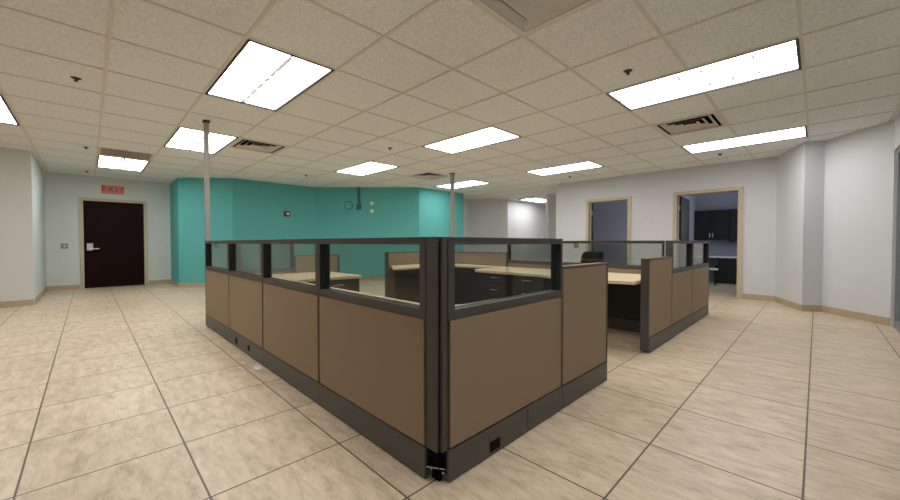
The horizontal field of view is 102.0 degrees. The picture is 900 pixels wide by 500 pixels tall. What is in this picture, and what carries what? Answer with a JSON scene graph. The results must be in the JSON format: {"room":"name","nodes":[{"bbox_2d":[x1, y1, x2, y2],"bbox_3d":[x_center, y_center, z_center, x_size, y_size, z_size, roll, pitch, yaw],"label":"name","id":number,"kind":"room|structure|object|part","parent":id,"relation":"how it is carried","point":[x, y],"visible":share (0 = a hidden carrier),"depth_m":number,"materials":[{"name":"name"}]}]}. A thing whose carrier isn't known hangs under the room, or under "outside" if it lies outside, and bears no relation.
{"room":"open-plan office","nodes":[
{"label":"open-plan office","id":0,"kind":"room"},
{"bbox_2d":[0,147,34,304],"bbox_3d":[-9.019,-0.359,5.033,4.300,2.750,0.120,-1,2,-45],"label":"wall","id":1,"kind":"structure","parent":0,"point":[17,282],"depth_m":6.37,"materials":[{"name":"grey paint"}]},
{"bbox_2d":[0,299,33,307],"bbox_3d":[-8.972,0.964,5.012,4.300,0.105,0.012,-1,2,-45],"label":"baseboard","id":2,"kind":"structure","parent":1,"relation":"attached to","point":[16,303],"depth_m":6.38,"materials":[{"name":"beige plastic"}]},
{"bbox_2d":[32,153,46,297],"bbox_3d":[-8.497,-0.407,7.473,0.120,2.750,2.610,-1,2,-45],"label":"wall","id":3,"kind":"structure","parent":0,"point":[37,172],"depth_m":7.34,"materials":[{"name":"grey paint"}]},
{"bbox_2d":[35,286,46,303],"bbox_3d":[-8.450,0.914,7.546,0.012,0.105,2.610,-1,2,-45],"label":"baseboard","id":4,"kind":"structure","parent":3,"relation":"attached to","point":[44,291],"depth_m":7.26,"materials":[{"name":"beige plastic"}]},
{"bbox_2d":[44,172,170,288],"bbox_3d":[-8.636,-0.442,9.259,2.440,2.750,0.120,-1,2,-45],"label":"wall","id":5,"kind":"structure","parent":0,"point":[63,192],"depth_m":8.81,"materials":[{"name":"grey paint"}]},
{"bbox_2d":[61,243,67,248],"bbox_3d":[-9.153,-0.093,8.651,0.120,0.125,0.021,-1,2,-45],"label":"light switch","id":6,"kind":"object","parent":5,"relation":"attached to","point":[63,245],"visible":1,"depth_m":8.65,"materials":[{"name":"beige plastic"}]},
{"bbox_2d":[47,279,170,290],"bbox_3d":[-8.589,0.881,9.238,2.440,0.105,0.012,-1,2,-45],"label":"baseboard","id":7,"kind":"structure","parent":5,"relation":"attached to","point":[62,287],"depth_m":8.75,"materials":[{"name":"beige plastic"}]},
{"bbox_2d":[101,185,123,194],"bbox_3d":[-8.533,-1.522,9.226,0.430,0.210,0.038,-1,2,-45],"label":"exit sign","id":8,"kind":"object","parent":5,"relation":"attached to","point":[106,189],"visible":1,"depth_m":9.21,"materials":[{"name":"red"}]},
{"bbox_2d":[79,197,147,288],"bbox_3d":[-8.544,-0.178,9.299,1.270,2.220,0.160,-1,2,-45],"label":"door","id":9,"kind":"structure","parent":5,"relation":"in","point":[113,235],"depth_m":9.26,"materials":[{"name":"brown wood"}]},
{"bbox_3d":[-8.802,-0.077,8.986,0.220,0.170,0.076,-1,2,-45],"label":"handle","id":10,"kind":"part","parent":9,"relation":"part of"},
{"bbox_2d":[170,178,178,281],"bbox_3d":[-7.280,-0.451,9.710,0.120,2.750,1.390,-1,2,-45],"label":"wall","id":11,"kind":"structure","parent":0,"point":[174,226],"depth_m":9.59,"materials":[{"name":"paint"}]},
{"bbox_2d":[171,279,178,286],"bbox_3d":[-7.327,0.872,9.690,0.012,0.105,1.390,-1,2,-45],"label":"baseboard","id":12,"kind":"structure","parent":11,"relation":"attached to","point":[172,281],"depth_m":9.54,"materials":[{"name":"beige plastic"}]},
{"bbox_2d":[178,178,232,282],"bbox_3d":[-6.159,-0.442,9.250,1.351,2.750,0.120,0,1,-1],"label":"wall","id":13,"kind":"structure","parent":0,"point":[191,216],"depth_m":9.19,"materials":[{"name":"paint"}]},
{"bbox_2d":[179,283,204,286],"bbox_3d":[-6.157,0.882,9.210,1.351,0.105,0.012,0,1,-1],"label":"baseboard","id":14,"kind":"structure","parent":13,"relation":"attached to","point":[180,284],"depth_m":9.20,"materials":[{"name":"beige plastic"}]},
{"bbox_2d":[232,178,315,268],"bbox_3d":[-4.758,-0.457,10.009,2.160,2.750,0.120,-1,2,-45],"label":"wall","id":15,"kind":"structure","parent":0,"point":[259,207],"depth_m":9.88,"materials":[{"name":"paint"}]},
{"bbox_2d":[284,211,289,216],"bbox_3d":[-4.519,-1.004,10.098,0.150,0.150,0.074,-1,2,-45],"label":"fire alarm","id":16,"kind":"object","parent":15,"relation":"attached to","point":[286,213],"visible":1,"depth_m":10.08,"materials":[{"name":"plastic"}]},
{"bbox_2d":[316,187,418,276],"bbox_3d":[-2.430,-0.472,10.803,3.041,2.750,0.120,0,1,-1],"label":"wall","id":17,"kind":"structure","parent":0,"point":[396,209],"depth_m":10.73,"materials":[{"name":"paint"}]},
{"bbox_2d":[344,201,352,209],"bbox_3d":[-2.987,-1.316,10.701,0.260,0.260,0.034,0,1,-1],"label":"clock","id":18,"kind":"object","parent":17,"relation":"attached to","point":[348,205],"visible":1,"depth_m":10.69,"materials":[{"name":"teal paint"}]},
{"bbox_2d":[356,187,360,208],"bbox_3d":[-2.680,-1.518,10.684,0.136,0.662,0.084,0,1,-1],"label":"conduit","id":19,"kind":"object","parent":17,"relation":"attached to","point":[358,206],"visible":0.98,"depth_m":10.67,"materials":[{"name":"metal"}]},
{"bbox_2d":[359,277,384,280],"bbox_3d":[-2.429,0.851,10.762,3.041,0.105,0.012,0,1,-1],"label":"baseboard","id":20,"kind":"structure","parent":17,"relation":"attached to","point":[362,278],"depth_m":10.76,"materials":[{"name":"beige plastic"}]},
{"bbox_2d":[419,187,462,250],"bbox_3d":[-0.273,-0.485,11.474,1.910,2.750,0.120,-1,2,-45],"label":"wall","id":21,"kind":"structure","parent":0,"point":[434,205],"depth_m":11.30,"materials":[{"name":"paint"}]},
{"bbox_2d":[0,0,899,204],"bbox_3d":[-0.853,-1.808,8.490,21.200,0.027,15.100,-1,2,-45],"label":"ceiling","id":22,"kind":"structure","parent":0,"point":[408,76],"depth_m":3.76,"materials":[{"name":"tile"}]},
{"bbox_2d":[0,94,19,125],"bbox_3d":[-5.720,-1.762,4.274,0.749,0.105,1.524,-1,2,-45],"label":"ceiling light","id":23,"kind":"object","parent":22,"relation":"attached to","point":[6,115],"visible":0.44,"depth_m":4.66,"materials":[{"name":"white plastic"}]},
{"bbox_2d":[0,98,15,123],"bbox_3d":[-5.720,-1.728,4.275,0.701,0.006,1.480,-1,2,-45],"label":"diffuser","id":24,"kind":"object","parent":23,"relation":"attached to","point":[6,115],"depth_m":4.66,"materials":[{"name":"white"}]},
{"bbox_2d":[70,76,81,81],"bbox_3d":[-3.713,-1.690,3.618,0.084,0.032,0.084,-1,2,-45],"label":"sprinkler","id":25,"kind":"object","parent":22,"relation":"attached to","point":[76,79],"visible":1,"depth_m":3.60,"materials":[{"name":"brown metal"}]},
{"bbox_2d":[97,155,149,171],"bbox_3d":[-6.804,-1.826,7.566,0.749,0.105,1.524,-1,2,-45],"label":"ceiling light","id":26,"kind":"object","parent":22,"relation":"attached to","point":[108,162],"visible":0.68,"depth_m":7.54,"materials":[{"name":"white plastic"}]},
{"bbox_2d":[98,147,153,160],"bbox_3d":[-5.985,-1.800,6.741,0.749,0.075,0.749,-1,2,-45],"label":"ceiling vent","id":27,"kind":"object","parent":22,"relation":"in","point":[102,151],"visible":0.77,"depth_m":6.77,"materials":[{"name":"metal"}]},
{"bbox_2d":[164,127,203,152],"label":"ceiling light","id":28,"kind":"object","parent":22,"relation":"attached to","point":[183,138],"depth_m":5.84,"materials":[{"name":"white plastic"}]},
{"bbox_2d":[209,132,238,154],"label":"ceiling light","id":29,"kind":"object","parent":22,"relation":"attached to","point":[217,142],"depth_m":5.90,"materials":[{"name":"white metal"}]},
{"bbox_2d":[228,138,287,153],"bbox_3d":[-3.247,-1.849,6.182,0.757,0.196,0.757,-1,2,-45],"label":"ceiling vent","id":30,"kind":"object","parent":22,"relation":"in","point":[246,144],"visible":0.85,"depth_m":6.28,"materials":[{"name":"metal"}]},
{"bbox_2d":[205,39,334,111],"bbox_3d":[-1.886,-1.751,3.712,0.749,0.105,1.524,-1,2,-45],"label":"ceiling light","id":31,"kind":"object","parent":22,"relation":"attached to","point":[259,75],"visible":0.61,"depth_m":3.62,"materials":[{"name":"white plastic"}]},
{"bbox_2d":[335,161,398,175],"bbox_3d":[-1.870,-1.837,8.096,0.749,0.105,1.524,-1,2,-45],"label":"ceiling light","id":32,"kind":"object","parent":22,"relation":"attached to","point":[368,168],"visible":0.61,"depth_m":8.10,"materials":[{"name":"white plastic"}]},
{"bbox_2d":[410,172,449,179],"bbox_3d":[-0.497,-1.902,8.912,0.757,0.196,0.757,-1,2,-45],"label":"ceiling vent","id":33,"kind":"object","parent":22,"relation":"in","point":[428,175],"visible":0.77,"depth_m":8.98,"materials":[{"name":"metal"}]},
{"bbox_2d":[435,180,490,188],"bbox_3d":[0.330,-1.879,10.280,0.749,0.105,1.524,-1,2,-45],"label":"ceiling light","id":34,"kind":"object","parent":22,"relation":"attached to","point":[473,182],"visible":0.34,"depth_m":10.25,"materials":[{"name":"white plastic"}]},
{"bbox_2d":[437,181,486,187],"bbox_3d":[0.330,-1.846,10.280,0.701,0.006,1.480,-1,2,-45],"label":"diffuser","id":35,"kind":"object","parent":34,"relation":"attached to","point":[467,183],"depth_m":10.25,"materials":[{"name":"white"}]},
{"bbox_2d":[422,126,521,153],"bbox_3d":[0.314,-1.794,5.896,0.749,0.105,1.524,-1,2,-45],"label":"ceiling light","id":36,"kind":"object","parent":22,"relation":"attached to","point":[491,135],"visible":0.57,"depth_m":5.84,"materials":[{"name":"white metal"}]},
{"bbox_2d":[519,197,545,202],"bbox_3d":[3.357,-1.891,13.832,1.524,0.029,0.749,-1,2,-45],"label":"recessed light","id":37,"kind":"object","parent":22,"relation":"in","point":[534,199],"visible":0.66,"depth_m":13.58,"materials":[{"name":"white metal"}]},
{"bbox_2d":[474,0,596,35],"bbox_3d":[0.576,-1.771,2.333,0.757,0.200,0.757,-1,2,-45],"label":"ceiling vent","id":38,"kind":"object","parent":22,"relation":"in","point":[524,16],"visible":1,"depth_m":2.58,"materials":[{"name":"metal"}]},
{"bbox_2d":[527,161,603,175],"bbox_3d":[2.514,-1.836,8.080,0.749,0.105,1.524,-1,2,-45],"label":"ceiling light","id":39,"kind":"object","parent":22,"relation":"attached to","point":[584,165],"visible":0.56,"depth_m":8.04,"materials":[{"name":"white plastic"}]},
{"bbox_2d":[623,69,632,74],"bbox_3d":[1.693,-1.688,3.467,0.084,0.032,0.084,-1,2,-45],"label":"sprinkler","id":40,"kind":"object","parent":22,"relation":"attached to","point":[627,71],"visible":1,"depth_m":3.45,"materials":[{"name":"brown metal"}]},
{"bbox_2d":[652,112,726,136],"bbox_3d":[3.326,-1.827,5.062,0.757,0.196,0.757,-1,2,-45],"label":"ceiling vent","id":41,"kind":"object","parent":22,"relation":"in","point":[712,120],"visible":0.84,"depth_m":5.15,"materials":[{"name":"metal"}]},
{"bbox_2d":[606,38,801,110],"bbox_3d":[2.499,-1.750,3.697,0.749,0.105,1.524,-1,2,-45],"label":"ceiling light","id":42,"kind":"object","parent":22,"relation":"attached to","point":[784,57],"visible":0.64,"depth_m":3.60,"materials":[{"name":"white plastic"}]},
{"bbox_2d":[681,126,807,153],"bbox_3d":[4.699,-1.793,5.880,0.749,0.105,1.524,-1,2,-45],"label":"ceiling light","id":43,"kind":"object","parent":22,"relation":"attached to","point":[799,132],"visible":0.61,"depth_m":5.84,"materials":[{"name":"white plastic"}]},
{"bbox_2d":[0,281,899,499],"bbox_3d":[-0.853,0.997,8.545,21.200,0.100,15.100,-1,2,-45],"label":"floor","id":44,"kind":"structure","parent":0,"point":[115,392],"depth_m":2.30,"materials":[{"name":"tile"}]},
{"bbox_2d":[205,240,228,340],"bbox_3d":[-2.872,0.455,4.539,0.091,1.142,1.155,-1,2,-45],"label":"panel","id":45,"kind":"object","parent":44,"relation":"on","point":[216,278],"visible":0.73,"depth_m":4.48,"materials":[{"name":"brown fabric"}]},
{"bbox_2d":[202,120,209,240],"bbox_3d":[-3.255,-0.924,4.878,0.074,1.600,0.075,-1,2,-45],"label":"pole","id":46,"kind":"object","parent":45,"relation":"on","point":[205,122],"visible":1,"depth_m":4.86,"materials":[{"name":"metal"}]},
{"bbox_3d":[-2.893,0.949,4.517,0.018,0.146,1.140,-1,2,-45],"label":"kick plate","id":47,"kind":"part","parent":45,"relation":"part of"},
{"bbox_3d":[-2.867,0.386,4.532,0.075,0.980,1.133,-1,2,-45],"label":"frame","id":48,"kind":"part","parent":45,"relation":"part of","materials":[{"name":"metal"}]},
{"bbox_2d":[228,240,263,364],"bbox_3d":[-2.069,0.470,3.729,0.092,1.142,1.125,-1,2,-45],"label":"panel","id":49,"kind":"object","parent":44,"relation":"on","point":[245,328],"visible":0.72,"depth_m":3.65,"materials":[{"name":"brown fabric"}]},
{"bbox_3d":[-2.095,0.965,3.714,0.018,0.146,1.125,-1,2,-45],"label":"kick plate","id":50,"kind":"part","parent":49,"relation":"part of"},
{"bbox_3d":[-2.069,0.401,3.728,0.075,0.980,1.118,-1,2,-45],"label":"frame","id":51,"kind":"part","parent":49,"relation":"part of","materials":[{"name":"metal"}]},
{"bbox_2d":[253,366,261,369],"bbox_3d":[-1.703,1.042,3.220,0.069,0.014,0.116,-1,1,-33],"label":"paper scrap","id":52,"kind":"object","parent":44,"relation":"on","point":[255,367],"visible":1,"depth_m":3.21,"materials":[{"name":"paper"}]},
{"bbox_2d":[236,244,293,274],"bbox_3d":[-2.256,0.456,4.474,0.656,1.142,0.087,-1,2,-45],"label":"panel","id":53,"kind":"object","parent":44,"relation":"on","point":[290,269],"visible":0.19,"depth_m":4.49,"materials":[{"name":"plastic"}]},
{"bbox_2d":[262,239,319,403],"bbox_3d":[-1.275,0.486,2.930,0.091,1.142,1.130,-1,2,-45],"label":"panel","id":54,"kind":"object","parent":44,"relation":"on","point":[291,320],"visible":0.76,"depth_m":2.83,"materials":[{"name":"fabric"}]},
{"bbox_3d":[-1.301,0.981,2.914,0.018,0.146,1.130,-1,2,-45],"label":"kick plate","id":55,"kind":"part","parent":54,"relation":"part of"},
{"bbox_3d":[-1.275,0.417,2.928,0.075,0.980,1.123,-1,2,-45],"label":"frame","id":56,"kind":"part","parent":54,"relation":"part of","materials":[{"name":"metal"}]},
{"bbox_2d":[294,254,339,272],"bbox_3d":[-1.798,0.540,4.930,0.625,0.955,0.087,-1,2,-45],"label":"panel","id":57,"kind":"object","parent":44,"relation":"on","point":[302,263],"visible":0.29,"depth_m":4.81,"materials":[{"name":"brown fabric"}]},
{"bbox_2d":[306,278,358,291],"bbox_3d":[-1.481,0.671,4.348,0.565,0.676,0.662,-1,2,-45],"label":"drawer pedestal","id":58,"kind":"object","parent":44,"relation":"on","point":[347,284],"visible":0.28,"depth_m":4.21,"materials":[{"name":"metal"}]},
{"bbox_2d":[318,237,431,478],"bbox_3d":[-0.481,0.502,2.131,0.091,1.142,1.122,-1,2,-45],"label":"panel","id":59,"kind":"object","parent":44,"relation":"on","point":[373,349],"visible":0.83,"depth_m":1.99,"materials":[{"name":"brown fabric"}]},
{"bbox_3d":[-0.481,0.433,2.130,0.075,0.980,1.115,-1,2,-45],"label":"frame","id":60,"kind":"part","parent":59,"relation":"part of","materials":[{"name":"metal"}]},
{"bbox_3d":[-0.507,0.996,2.115,0.018,0.146,1.122,-1,2,-45],"label":"kick plate","id":61,"kind":"part","parent":59,"relation":"part of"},
{"bbox_2d":[272,272,492,305],"bbox_3d":[-0.865,0.683,3.369,1.100,0.730,3.430,-1,2,-45],"label":"countertop","id":62,"kind":"structure","parent":44,"relation":"on","point":[303,277],"depth_m":4.09,"materials":[{"name":"laminate"}]},
{"bbox_2d":[385,251,419,297],"bbox_3d":[-0.623,0.506,6.661,1.310,0.955,0.087,-1,2,-45],"label":"panel","id":63,"kind":"object","parent":44,"relation":"on","point":[391,258],"visible":0.29,"depth_m":6.26,"materials":[{"name":"brown fabric"}]},
{"bbox_2d":[391,264,457,302],"bbox_3d":[-0.518,0.627,6.270,1.540,0.730,0.610,-1,2,-45],"label":"countertop","id":64,"kind":"structure","parent":44,"relation":"on","point":[407,277],"depth_m":5.83,"materials":[{"name":"brown wood"}]},
{"bbox_3d":[-0.347,0.645,6.169,1.420,0.697,0.025,-1,2,-45],"label":"modesty panel","id":65,"kind":"part","parent":64,"relation":"part of","materials":[{"name":"black plastic"}]},
{"bbox_2d":[426,237,446,481],"bbox_3d":[-0.060,0.510,1.694,0.059,1.142,0.095,-1,2,-45],"label":"post","id":66,"kind":"object","parent":44,"relation":"on","point":[436,251],"visible":1,"depth_m":1.67,"materials":[{"name":"metal"}]},
{"bbox_3d":[-0.080,0.433,1.682,0.016,0.987,0.072,-1,2,-45],"label":"trim","id":67,"kind":"part","parent":66,"relation":"part of","materials":[{"name":"metal"}]},
{"bbox_3d":[-0.029,0.433,1.667,0.033,0.987,0.014,-1,2,-45],"label":"trim","id":68,"kind":"part","parent":66,"relation":"part of","materials":[{"name":"metal"}]},
{"bbox_2d":[449,173,454,236],"bbox_3d":[0.056,-0.425,8.560,0.100,2.743,0.100,-1,2,-45],"label":"pole","id":69,"kind":"object","parent":44,"relation":"on","point":[451,174],"visible":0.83,"depth_m":8.52,"materials":[{"name":"metal"}]},
{"bbox_2d":[455,264,504,304],"bbox_3d":[0.478,0.629,6.139,0.310,0.730,0.960,-1,2,-45],"label":"countertop","id":70,"kind":"structure","parent":44,"relation":"on","point":[468,282],"depth_m":6.14,"materials":[{"name":"laminate"}]},
{"bbox_3d":[0.397,0.647,6.058,0.020,0.698,0.900,-1,2,-45],"label":"support panel","id":71,"kind":"part","parent":70,"relation":"part of","materials":[{"name":"metal"}]},
{"bbox_2d":[455,251,507,266],"bbox_3d":[0.407,0.510,6.496,0.091,0.955,1.550,-1,2,-45],"label":"panel","id":72,"kind":"object","parent":44,"relation":"on","point":[472,258],"visible":0.18,"depth_m":6.28,"materials":[{"name":"brown fabric"}]},
{"bbox_2d":[482,273,512,300],"bbox_3d":[0.814,0.653,5.261,0.612,0.676,0.460,-1,2,-45],"label":"drawer pedestal","id":73,"kind":"object","parent":44,"relation":"on","point":[495,286],"visible":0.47,"depth_m":5.04,"materials":[{"name":"metal"}]},
{"bbox_3d":[0.627,0.819,5.078,0.017,0.292,0.448,-1,2,-45],"label":"drawer","id":74,"kind":"part","parent":73,"relation":"part of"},
{"bbox_3d":[0.627,0.414,5.070,0.017,0.162,0.448,-1,2,-45],"label":"drawer","id":75,"kind":"part","parent":73,"relation":"part of","materials":[{"name":"metal"}]},
{"bbox_3d":[0.627,0.584,5.073,0.017,0.162,0.448,-1,2,-45],"label":"drawer","id":76,"kind":"part","parent":73,"relation":"part of","materials":[{"name":"metal"}]},
{"bbox_2d":[439,237,562,482],"bbox_3d":[0.344,0.503,2.080,1.067,1.142,0.090,-1,2,-45],"label":"panel","id":77,"kind":"object","parent":44,"relation":"on","point":[504,354],"visible":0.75,"depth_m":1.95,"materials":[{"name":"brown fabric"}]},
{"bbox_2d":[490,437,499,452],"bbox_3d":[0.238,1.027,1.924,0.085,0.052,0.004,-1,2,-45],"label":"outlet","id":78,"kind":"object","parent":77,"relation":"attached to","point":[495,441],"depth_m":1.92,"materials":[{"name":"plastic"}]},
{"bbox_3d":[0.369,0.997,2.065,1.067,0.146,0.014,-1,2,-45],"label":"kick plate","id":79,"kind":"part","parent":77,"relation":"part of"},
{"bbox_2d":[513,275,550,295],"bbox_3d":[1.173,0.662,4.828,0.612,0.676,0.460,-1,2,-45],"label":"drawer pedestal","id":80,"kind":"object","parent":44,"relation":"on","point":[521,284],"visible":0.36,"depth_m":4.61,"materials":[{"name":"metal"}]},
{"bbox_3d":[0.986,0.593,4.641,0.017,0.162,0.448,-1,2,-45],"label":"drawer","id":81,"kind":"part","parent":80,"relation":"part of","materials":[{"name":"metal"}]},
{"bbox_3d":[0.986,0.423,4.638,0.017,0.162,0.448,-1,2,-45],"label":"drawer","id":82,"kind":"part","parent":80,"relation":"part of","materials":[{"name":"metal"}]},
{"bbox_2d":[475,267,640,319],"bbox_3d":[1.348,0.657,4.724,1.070,0.730,2.255,-1,2,-45],"label":"countertop","id":83,"kind":"structure","parent":44,"relation":"on","point":[624,289],"depth_m":4.57,"materials":[{"name":"laminate"}]},
{"bbox_3d":[1.766,0.586,5.007,0.025,0.520,2.000,-1,2,-45],"label":"modesty panel","id":84,"kind":"part","parent":83,"relation":"part of","materials":[{"name":"black plastic"}]},
{"bbox_2d":[561,262,607,408],"bbox_3d":[0.989,0.584,2.723,0.744,0.955,0.087,-1,2,-45],"label":"panel","id":85,"kind":"object","parent":44,"relation":"on","point":[584,299],"visible":0.84,"depth_m":2.65,"materials":[{"name":"brown fabric"}]},
{"bbox_3d":[1.010,0.985,2.700,0.730,0.146,0.014,-1,2,-45],"label":"kick plate","id":86,"kind":"part","parent":85,"relation":"part of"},
{"bbox_2d":[507,241,664,332],"bbox_3d":[1.749,0.443,5.142,0.091,1.142,2.260,-1,2,-45],"label":"panel","id":87,"kind":"object","parent":44,"relation":"on","point":[632,325],"visible":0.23,"depth_m":4.70,"materials":[{"name":"black fabric"}]},
{"bbox_3d":[1.723,0.937,5.126,0.018,0.146,2.260,-1,2,-45],"label":"kick plate","id":88,"kind":"part","parent":87,"relation":"part of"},
{"bbox_2d":[580,251,603,262],"bbox_3d":[2.572,0.496,6.937,0.650,0.965,0.685,0,1,-5],"label":"office chair","id":89,"kind":"object","parent":44,"relation":"on","point":[588,256],"visible":0.15,"depth_m":6.66,"materials":[{"name":"fabric"}]},
{"bbox_2d":[640,256,671,352],"bbox_3d":[2.256,0.559,3.967,0.830,0.955,0.087,-1,2,-45],"label":"panel","id":90,"kind":"object","parent":44,"relation":"on","point":[656,272],"visible":1,"depth_m":3.80,"materials":[{"name":"brown fabric"}]},
{"bbox_3d":[2.287,0.960,3.954,0.816,0.146,0.014,-1,2,-45],"label":"kick plate","id":91,"kind":"part","parent":90,"relation":"part of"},
{"bbox_2d":[665,240,692,337],"bbox_3d":[2.903,0.453,4.608,0.986,1.142,0.087,-1,2,-45],"label":"panel","id":92,"kind":"object","parent":44,"relation":"on","point":[681,301],"visible":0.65,"depth_m":4.53,"materials":[{"name":"brown fabric"}]},
{"bbox_3d":[2.903,0.384,4.607,0.983,0.980,0.075,-1,2,-45],"label":"frame","id":93,"kind":"part","parent":92,"relation":"part of","materials":[{"name":"metal"}]},
{"bbox_3d":[2.929,0.948,4.592,0.986,0.146,0.014,-1,2,-45],"label":"kick plate","id":94,"kind":"part","parent":92,"relation":"part of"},
{"bbox_2d":[692,241,708,324],"bbox_3d":[3.627,0.439,5.326,1.045,1.142,0.087,-1,2,-45],"label":"panel","id":95,"kind":"object","parent":44,"relation":"on","point":[700,272],"visible":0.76,"depth_m":5.29,"materials":[{"name":"brown fabric"}]},
{"bbox_3d":[3.648,0.934,5.305,1.031,0.146,0.014,-1,2,-45],"label":"kick plate","id":96,"kind":"part","parent":95,"relation":"part of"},
{"bbox_3d":[3.622,0.370,5.320,1.028,0.980,0.075,-1,2,-45],"label":"frame","id":97,"kind":"part","parent":95,"relation":"part of","materials":[{"name":"metal"}]},
{"bbox_2d":[709,268,717,284],"bbox_3d":[6.943,0.705,9.699,0.320,0.442,0.320,-1,2,-45],"label":"stool","id":98,"kind":"object","parent":44,"relation":"on","point":[713,269],"visible":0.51,"depth_m":9.59,"materials":[{"name":"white plastic"}]},
{"bbox_2d":[715,258,736,283],"bbox_3d":[7.951,0.570,9.908,0.653,0.700,1.120,-1,2,-45],"label":"base cabinet","id":99,"kind":"object","parent":44,"relation":"on","point":[726,273],"visible":0.39,"depth_m":9.92,"materials":[{"name":"wood"}]},
{"bbox_2d":[694,255,736,257],"bbox_3d":[7.760,0.195,10.091,0.665,0.040,1.680,-1,2,-45],"label":"countertop","id":100,"kind":"structure","parent":99,"relation":"on","point":[695,255],"depth_m":10.01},
{"bbox_3d":[7.748,0.574,9.706,0.023,0.692,0.365,-1,2,-45],"label":"door","id":101,"kind":"part","parent":99,"relation":"part of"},
{"bbox_2d":[463,199,468,251],"bbox_3d":[0.228,-0.522,13.367,1.230,2.750,0.120,-1,2,-45],"label":"wall","id":102,"kind":"structure","parent":0,"point":[465,201],"depth_m":13.64,"materials":[{"name":"white paint"}]},
{"bbox_2d":[469,199,507,252],"bbox_3d":[1.442,-0.531,13.822,1.471,2.750,0.120,0,1,0],"label":"wall","id":103,"kind":"structure","parent":0,"point":[487,217],"depth_m":13.75,"materials":[{"name":"white paint"}]},
{"bbox_2d":[508,200,545,260],"bbox_3d":[3.218,-0.552,14.883,3.050,2.750,0.120,-1,2,-45],"label":"wall","id":104,"kind":"structure","parent":0,"point":[525,219],"depth_m":14.68,"materials":[{"name":"white paint"}]},
{"bbox_2d":[546,195,555,261],"bbox_3d":[3.595,-0.506,12.518,0.537,2.750,0.300,0,1,0],"label":"pier","id":105,"kind":"object","parent":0,"point":[550,199],"visible":0.43,"depth_m":12.37,"materials":[{"name":"white paint"}]},
{"bbox_2d":[591,200,627,264],"bbox_3d":[5.303,-0.469,10.633,0.120,2.750,2.390,-1,2,-45],"label":"wall","id":106,"kind":"structure","parent":0,"point":[609,218],"depth_m":10.99,"materials":[{"name":"paint"}]},
{"bbox_2d":[556,156,776,295],"bbox_3d":[4.652,-0.427,8.522,0.120,2.750,4.710,-1,2,-45],"label":"wall","id":107,"kind":"structure","parent":0,"point":[651,193],"depth_m":8.12,"materials":[{"name":"white paint"}]},
{"bbox_2d":[585,196,630,264],"bbox_3d":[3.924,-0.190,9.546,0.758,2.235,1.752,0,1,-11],"label":"door frame","id":108,"kind":"structure","parent":107,"relation":"in","point":[589,230],"depth_m":9.29,"materials":[{"name":"beige paint"}]},
{"bbox_2d":[673,186,742,298],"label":"door frame","id":109,"kind":"structure","parent":107,"relation":"in","point":[680,225],"depth_m":8.06,"materials":[{"name":"beige paint"}]},
{"bbox_2d":[742,293,773,300],"bbox_3d":[4.605,0.895,8.501,0.012,0.105,4.710,-1,2,-45],"label":"baseboard","id":110,"kind":"structure","parent":107,"relation":"attached to","point":[744,296],"depth_m":7.09,"materials":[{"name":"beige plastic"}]},
{"bbox_2d":[678,195,696,263],"bbox_3d":[6.102,-0.450,9.687,3.580,2.750,0.080,-1,2,-45],"label":"wall","id":111,"kind":"structure","parent":0,"point":[693,198],"depth_m":10.53,"materials":[{"name":"paint"}]},
{"bbox_2d":[697,192,737,280],"bbox_3d":[8.091,-0.463,10.309,0.120,2.750,1.840,-1,2,-45],"label":"wall","id":112,"kind":"structure","parent":0,"point":[728,200],"depth_m":10.57,"materials":[{"name":"paint"}]},
{"bbox_2d":[694,209,729,239],"bbox_3d":[7.546,-0.711,10.475,0.393,0.840,0.810,-1,2,-45],"label":"upper cabinet","id":113,"kind":"object","parent":112,"relation":"attached to","point":[710,224],"visible":0.98,"depth_m":10.33,"materials":[{"name":"wood"}]},
{"bbox_3d":[7.293,-0.712,10.508,0.023,0.832,0.397,-1,2,-45],"label":"door","id":114,"kind":"part","parent":113,"relation":"part of","materials":[{"name":"wood"}]},
{"bbox_3d":[7.578,-0.706,10.221,0.023,0.832,0.397,-1,2,-45],"label":"door","id":115,"kind":"part","parent":113,"relation":"part of","materials":[{"name":"wood"}]},
{"bbox_2d":[729,209,737,241],"bbox_3d":[8.117,-0.670,9.901,0.393,0.900,0.790,-1,2,-45],"label":"upper cabinet","id":116,"kind":"object","parent":112,"relation":"attached to","point":[733,212],"visible":0.12,"depth_m":10.00,"materials":[{"name":"wood"}]},
{"bbox_2d":[775,141,824,304],"bbox_3d":[6.157,-0.382,6.212,1.000,2.750,0.950,-1,2,-45],"label":"wall column","id":117,"kind":"structure","parent":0,"point":[800,169],"depth_m":6.00,"materials":[{"name":"white paint"}]},
{"bbox_2d":[774,296,821,311],"bbox_3d":[6.078,0.937,6.382,0.285,0.105,1.089,0,1,24],"label":"baseboard","id":118,"kind":"structure","parent":117,"relation":"attached to","point":[812,308],"depth_m":6.03,"materials":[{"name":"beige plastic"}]},
{"bbox_2d":[822,120,893,317],"bbox_3d":[6.015,-0.365,5.358,0.120,2.750,1.003,0,1,6],"label":"wall","id":119,"kind":"structure","parent":0,"point":[858,183],"depth_m":5.30,"materials":[{"name":"white paint"}]},
{"bbox_2d":[822,305,889,325],"bbox_3d":[5.950,0.956,5.391,0.012,0.105,1.003,0,1,6],"label":"baseboard","id":120,"kind":"structure","parent":119,"relation":"attached to","point":[836,311],"depth_m":5.31,"materials":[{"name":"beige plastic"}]},
{"bbox_2d":[889,111,899,326],"bbox_3d":[1.472,-0.268,0.357,12.800,2.750,0.160,-1,2,-45],"label":"wall","id":121,"kind":"structure","parent":0,"point":[897,119],"depth_m":4.82,"materials":[{"name":"white paint"}]},
{"bbox_2d":[894,148,899,332],"bbox_3d":[1.490,-0.058,0.386,12.460,2.330,0.090,-1,2,-45],"label":"window","id":122,"kind":"structure","parent":121,"relation":"in","point":[897,249],"depth_m":4.76,"materials":[{"name":"grey metal"}]}
]}

